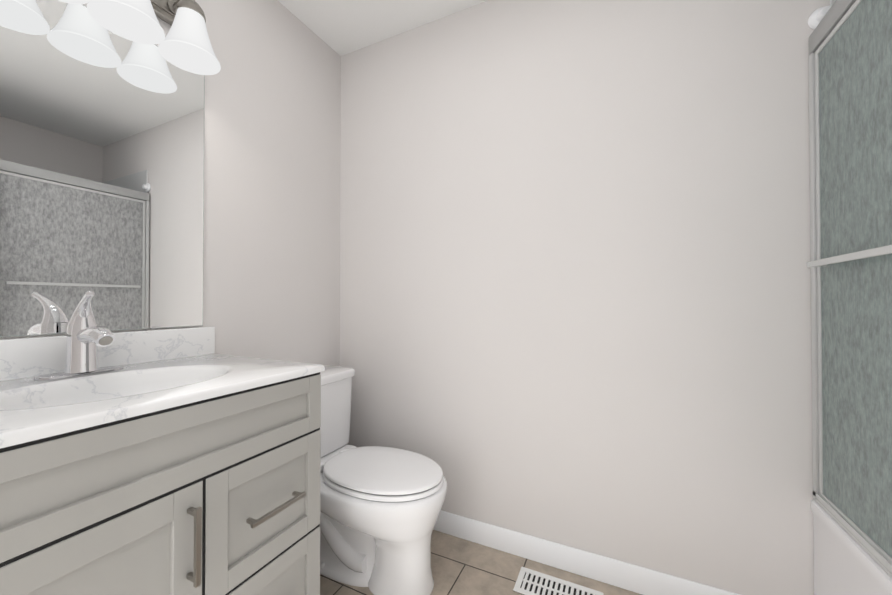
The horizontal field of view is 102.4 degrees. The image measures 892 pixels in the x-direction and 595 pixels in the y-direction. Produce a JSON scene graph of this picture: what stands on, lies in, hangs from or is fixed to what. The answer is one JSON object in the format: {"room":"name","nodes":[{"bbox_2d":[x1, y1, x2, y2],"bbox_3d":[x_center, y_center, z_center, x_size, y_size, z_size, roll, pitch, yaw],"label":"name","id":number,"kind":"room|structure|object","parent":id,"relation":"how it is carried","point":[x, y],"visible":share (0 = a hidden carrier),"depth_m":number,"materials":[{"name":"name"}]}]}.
{"room":"bathroom","nodes":[
{"label":"bathroom","id":0,"kind":"room"},
{"bbox_2d":[0,0,340,365],"bbox_3d":[-1.077,-0.127,1.063,0.100,2.440,2.276,0,-1,26],"label":"wall","id":1,"kind":"structure","parent":0,"point":[272,149],"depth_m":1.58,"materials":[{"name":"paint"}]},
{"bbox_2d":[0,0,204,336],"bbox_3d":[-1.048,-0.367,0.995,0.009,0.934,0.723,0,-1,26],"label":"mirror","id":2,"kind":"object","parent":1,"relation":"attached to","point":[101,163],"visible":0.94,"depth_m":1.04,"materials":[{"name":"white mirror"}]},
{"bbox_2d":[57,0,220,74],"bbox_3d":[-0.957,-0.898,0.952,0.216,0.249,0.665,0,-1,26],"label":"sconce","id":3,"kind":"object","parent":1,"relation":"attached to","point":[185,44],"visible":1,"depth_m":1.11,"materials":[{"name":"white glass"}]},
{"bbox_2d":[278,0,487,55],"bbox_3d":[0.192,-1.403,0.468,2.914,0.100,2.276,0,-1,26],"label":"ceiling","id":4,"kind":"structure","parent":0,"point":[341,27],"depth_m":1.71,"materials":[{"name":"paint"}]},
{"bbox_2d":[320,530,641,594],"bbox_3d":[0.192,1.137,0.443,2.914,0.100,2.276,0,-1,26],"label":"floor","id":5,"kind":"structure","parent":0,"point":[460,566],"depth_m":1.43,"materials":[{"name":"tile"}]},
{"bbox_2d":[0,326,324,594],"bbox_3d":[-0.780,0.597,0.862,0.596,0.988,0.782,0,-1,26],"label":"bathroom vanity","id":6,"kind":"object","parent":5,"relation":"on","point":[182,461],"visible":0.96,"depth_m":0.78,"materials":[{"name":"grey"}]},
{"bbox_2d":[34,290,122,379],"bbox_3d":[-0.922,0.093,0.934,0.171,0.220,0.172,0,-1,26],"label":"faucet","id":7,"kind":"object","parent":6,"relation":"on","point":[86,336],"visible":1,"depth_m":0.93,"materials":[{"name":"silver metal"}]},
{"bbox_2d":[320,365,446,594],"bbox_3d":[-0.373,0.720,1.480,0.799,0.754,0.468,0,-1,26],"label":"toilet","id":8,"kind":"object","parent":5,"relation":"on","point":[380,507],"visible":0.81,"depth_m":1.33,"materials":[{"name":"white ceramic"}]},
{"bbox_2d":[513,567,603,594],"bbox_3d":[0.416,1.093,1.333,0.305,0.005,0.132,0,-1,26],"label":"floor vent","id":9,"kind":"object","parent":5,"relation":"in","point":[530,582],"visible":1,"depth_m":1.36,"materials":[{"name":"white metal"}]},
{"bbox_2d":[811,499,891,594],"bbox_3d":[1.178,0.856,0.278,0.785,0.460,1.523,0,-1,26],"label":"bathtub","id":10,"kind":"object","parent":5,"relation":"on","point":[845,563],"visible":0.65,"depth_m":0.99,"materials":[{"name":"white ceramic"}]},
{"bbox_2d":[807,0,891,577],"bbox_3d":[0.834,-0.105,0.451,0.084,1.460,1.514,0,-1,26],"label":"shower door","id":11,"kind":"structure","parent":10,"relation":"on","point":[849,264],"depth_m":0.94,"materials":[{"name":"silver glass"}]},
{"bbox_2d":[340,0,829,594],"bbox_3d":[0.662,-0.123,1.437,2.714,2.440,0.100,0,-1,26],"label":"wall","id":12,"kind":"structure","parent":0,"point":[574,280],"depth_m":1.41,"materials":[{"name":"paint"}]},
{"bbox_2d":[433,510,739,594],"bbox_3d":[0.287,1.051,1.540,1.906,0.092,0.014,0,-1,26],"label":"baseboard","id":13,"kind":"structure","parent":12,"relation":"attached to","point":[627,576],"depth_m":1.43,"materials":[{"name":"white wood"}]},
{"bbox_3d":[1.461,-0.139,-0.152,0.100,2.440,2.276,0,-1,26],"label":"wall","id":14,"kind":"structure","parent":0,"visible":0},
{"bbox_3d":[1.205,-0.205,0.274,0.730,1.659,1.530,0,-1,26],"label":"wall","id":15,"kind":"structure","parent":14,"relation":"attached to","visible":0},
{"bbox_2d":[808,6,830,29],"bbox_3d":[1.181,-0.881,1.119,0.068,0.068,0.034,0,-1,26],"label":"rod flange","id":16,"kind":"object","parent":15,"relation":"attached to","point":[816,17],"visible":0.42,"depth_m":1.13,"materials":[{"name":"white"}]}
]}

